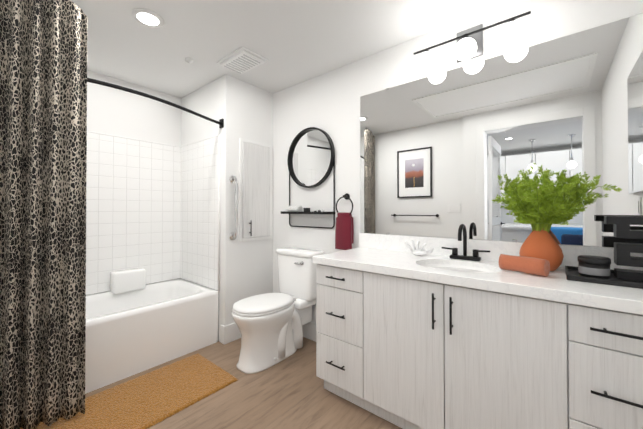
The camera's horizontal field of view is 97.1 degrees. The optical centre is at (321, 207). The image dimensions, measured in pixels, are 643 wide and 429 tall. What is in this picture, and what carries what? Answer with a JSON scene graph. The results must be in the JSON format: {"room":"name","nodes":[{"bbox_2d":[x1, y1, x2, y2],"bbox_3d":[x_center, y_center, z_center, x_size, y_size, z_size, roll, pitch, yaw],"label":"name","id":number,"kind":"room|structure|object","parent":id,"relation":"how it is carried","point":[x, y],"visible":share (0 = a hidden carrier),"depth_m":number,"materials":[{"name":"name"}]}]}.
{"room":"bathroom","nodes":[
{"label":"bathroom","id":0,"kind":"room"},
{"bbox_2d":[87,70,181,278],"bbox_3d":[-2.127,0.008,2.503,0.100,2.440,1.700,0,-1,39],"label":"wall","id":1,"kind":"structure","parent":0,"point":[114,111],"depth_m":2.77,"materials":[{"name":"white paint"}]},
{"bbox_2d":[86,131,219,294],"bbox_3d":[-1.749,0.044,2.256,0.796,1.440,1.599,0,-1,39],"label":"wall panel","id":2,"kind":"object","parent":1,"relation":"attached to","point":[153,209],"visible":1,"depth_m":2.78,"materials":[{"name":"tile"}]},
{"bbox_2d":[181,74,272,325],"bbox_3d":[-1.070,0.014,3.096,0.980,2.440,0.560,0,-1,39],"label":"wall","id":3,"kind":"structure","parent":0,"point":[243,109],"depth_m":2.71,"materials":[{"name":"white paint"}]},
{"bbox_2d":[87,78,223,127],"bbox_3d":[-1.361,-0.778,1.946,0.222,0.080,1.603,0,-1,39],"label":"shower rod","id":4,"kind":"object","parent":3,"relation":"attached to","point":[220,122],"visible":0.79,"depth_m":2.00,"materials":[{"name":"black metal"}]},
{"bbox_2d":[0,0,87,428],"bbox_3d":[-1.624,-0.014,1.499,0.221,2.404,0.561,0,-1,39],"label":"shower curtain","id":5,"kind":"object","parent":4,"relation":"hanging from","point":[43,105],"visible":1,"depth_m":1.55,"materials":[{"name":"fabric"}]},
{"bbox_2d":[219,324,223,343],"bbox_3d":[-0.898,1.149,2.571,0.090,0.160,0.014,0,-1,39],"label":"baseboard","id":6,"kind":"structure","parent":3,"relation":"attached to","point":[221,333],"depth_m":2.57,"materials":[{"name":"white wood"}]},
{"bbox_2d":[224,323,240,344],"bbox_3d":[-0.695,1.151,2.758,0.014,0.160,0.560,0,-1,39],"label":"baseboard","id":7,"kind":"structure","parent":3,"relation":"attached to","point":[232,332],"depth_m":2.59,"materials":[{"name":"white wood"}]},
{"bbox_2d":[229,176,237,239],"bbox_3d":[-0.794,0.004,2.607,0.066,0.596,0.076,0,-1,39],"label":"grab bar","id":8,"kind":"object","parent":3,"relation":"attached to","point":[234,181],"visible":1,"depth_m":2.59,"materials":[{"name":"silver metal"}]},
{"bbox_2d":[239,138,271,241],"bbox_3d":[-0.631,-0.164,2.818,0.052,0.980,0.395,0,-1,39],"label":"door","id":9,"kind":"structure","parent":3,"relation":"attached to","point":[255,194],"depth_m":2.80,"materials":[{"name":"white wood"}]},
{"bbox_2d":[85,337,401,428],"bbox_3d":[-0.501,1.258,1.554,3.800,0.080,2.400,0,-1,39],"label":"floor","id":10,"kind":"structure","parent":0,"point":[290,392],"depth_m":1.77,"materials":[{"name":"brown wood"}]},
{"bbox_2d":[20,353,237,428],"bbox_3d":[-1.194,1.211,1.720,0.576,0.017,1.221,0,-1,39],"label":"bath mat","id":11,"kind":"object","parent":10,"relation":"on","point":[150,399],"visible":0.9,"depth_m":1.80,"materials":[{"name":"orange fabric"}]},
{"bbox_2d":[85,268,218,393],"bbox_3d":[-1.747,0.905,2.245,0.797,0.640,1.594,0,-1,39],"label":"bathtub","id":12,"kind":"object","parent":10,"relation":"on","point":[135,323],"visible":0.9,"depth_m":2.28,"materials":[{"name":"white ceramic"}]},
{"bbox_2d":[232,247,323,373],"bbox_3d":[-0.382,0.807,2.381,0.474,0.840,0.766,0,-1,39],"label":"toilet","id":13,"kind":"object","parent":10,"relation":"on","point":[269,325],"visible":0.96,"depth_m":2.27,"materials":[{"name":"white ceramic"}]},
{"bbox_2d":[313,260,642,428],"bbox_3d":[0.747,0.791,1.564,1.592,0.855,0.601,0,-1,39],"label":"bathroom vanity","id":14,"kind":"object","parent":10,"relation":"on","point":[456,333],"depth_m":1.28,"materials":[{"name":"white wood"}]},
{"bbox_2d":[313,248,642,311],"bbox_3d":[0.747,0.341,1.578,1.604,0.045,0.588,0,-1,39],"label":"countertop","id":15,"kind":"structure","parent":14,"relation":"on","point":[556,283],"depth_m":1.27,"materials":[{"name":"white stone"}]},
{"bbox_2d":[405,240,433,255],"bbox_3d":[0.651,0.268,1.883,0.181,0.104,0.092,0,-1,39],"label":"figurine","id":16,"kind":"object","parent":15,"relation":"on","point":[420,251],"visible":1,"depth_m":1.86,"materials":[{"name":"white ceramic"}]},
{"bbox_2d":[409,256,504,275],"bbox_3d":[0.739,0.398,1.560,0.443,0.159,0.366,0,-1,39],"label":"sink","id":17,"kind":"object","parent":15,"relation":"in","point":[482,267],"depth_m":1.68,"materials":[{"name":"white ceramic"}]},
{"bbox_2d":[441,224,492,259],"bbox_3d":[0.847,0.209,1.701,0.272,0.220,0.163,0,-1,39],"label":"faucet","id":18,"kind":"object","parent":15,"relation":"on","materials":[{"name":"black metal"}]},
{"bbox_2d":[499,254,549,275],"bbox_3d":[0.962,0.272,1.354,0.077,0.080,0.186,0,-1,-35],"label":"rolled towel","id":19,"kind":"object","parent":15,"relation":"on","point":[534,266],"visible":1,"depth_m":1.32,"materials":[{"name":"fabric"}]},
{"bbox_2d":[492,163,621,270],"bbox_3d":[1.100,0.048,1.371,0.476,0.535,0.440,0,-1,39],"label":"potted plant","id":20,"kind":"object","parent":15,"relation":"on","point":[548,210],"visible":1,"depth_m":1.38,"materials":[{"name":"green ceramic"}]},
{"bbox_2d":[565,216,642,288],"bbox_3d":[1.266,0.177,1.232,0.315,0.275,0.270,0,-1,39],"label":"tray","id":21,"kind":"object","parent":15,"relation":"on","point":[593,269],"visible":1,"depth_m":1.20,"materials":[{"name":"black plastic"}]},
{"bbox_2d":[577,255,610,278],"bbox_3d":[1.212,0.264,1.263,0.108,0.085,0.108,0,-1,39],"label":"jar","id":22,"kind":"object","parent":21,"relation":"on","point":[588,265],"depth_m":1.23,"materials":[{"name":"black"}]},
{"bbox_2d":[70,0,509,97],"bbox_3d":[-0.501,-1.262,1.581,3.800,0.080,2.400,0,-1,39],"label":"ceiling","id":23,"kind":"structure","parent":0,"point":[293,42],"depth_m":2.00,"materials":[{"name":"white paint"}]},
{"bbox_2d":[131,8,163,27],"bbox_3d":[-1.115,-1.213,1.826,0.180,0.010,0.180,0,-1,39],"label":"recessed light","id":24,"kind":"object","parent":23,"relation":"in","point":[145,17],"visible":1,"depth_m":1.81,"materials":[{"name":"white plastic"}]},
{"bbox_2d":[185,57,193,63],"bbox_3d":[-1.086,-1.198,2.333,0.070,0.030,0.070,0,-1,39],"label":"detector","id":25,"kind":"object","parent":23,"relation":"attached to","point":[188,60],"visible":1,"depth_m":2.32,"materials":[{"name":"white plastic"}]},
{"bbox_2d":[217,46,267,73],"bbox_3d":[-0.658,-1.197,2.350,0.360,0.033,0.250,0,-1,39],"label":"ceiling vent","id":26,"kind":"object","parent":23,"relation":"in","point":[241,60],"visible":1,"depth_m":2.31,"materials":[{"name":"white plastic"}]},
{"bbox_2d":[273,0,642,323],"bbox_3d":[0.214,0.008,2.468,3.760,2.440,0.100,0,-1,39],"label":"wall","id":27,"kind":"structure","parent":0,"point":[328,103],"depth_m":2.37,"materials":[{"name":"white paint"}]},
{"bbox_2d":[281,127,334,228],"bbox_3d":[-0.137,-0.275,2.611,0.566,0.930,0.127,0,-1,39],"label":"mirror","id":28,"kind":"object","parent":27,"relation":"attached to","point":[311,159],"visible":1,"depth_m":2.64,"materials":[{"name":"black metal"}]},
{"bbox_2d":[302,322,316,341],"bbox_3d":[-0.101,1.150,2.641,1.080,0.160,0.014,0,-1,39],"label":"baseboard","id":29,"kind":"structure","parent":27,"relation":"attached to","point":[309,331],"depth_m":2.63,"materials":[{"name":"white wood"}]},
{"bbox_2d":[335,193,353,249],"bbox_3d":[0.195,0.117,2.369,0.175,0.469,0.074,0,-1,39],"label":"towel ring","id":30,"kind":"object","parent":27,"relation":"attached to","point":[344,234],"visible":0.98,"depth_m":2.33,"materials":[{"name":"red fabric"}]},
{"bbox_2d":[335,212,353,249],"bbox_3d":[0.190,0.198,2.362,0.166,0.309,0.058,0,-1,39],"label":"towel","id":31,"kind":"object","parent":30,"relation":"hanging from","point":[344,231],"depth_m":2.33,"materials":[{"name":"red fabric"}]},
{"bbox_2d":[413,11,530,72],"bbox_3d":[0.890,-1.015,1.742,0.640,0.240,0.177,0,-1,39],"label":"sconce","id":32,"kind":"object","parent":27,"relation":"attached to","point":[469,45],"visible":1,"depth_m":1.69,"materials":[{"name":"white glass"}]},
{"bbox_2d":[359,233,642,270],"bbox_3d":[0.927,0.261,1.799,1.604,0.118,0.020,0,-1,39],"label":"backsplash","id":33,"kind":"structure","parent":27,"relation":"attached to","point":[366,240],"depth_m":1.74,"materials":[{"name":"white stone"}]},
{"bbox_2d":[360,13,642,246],"bbox_3d":[0.935,-0.356,1.808,1.597,1.115,0.008,0,-1,39],"label":"vanity mirror","id":34,"kind":"object","parent":27,"relation":"attached to","point":[440,152],"visible":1,"depth_m":1.67,"materials":[{"name":"clear glass"}]}
]}

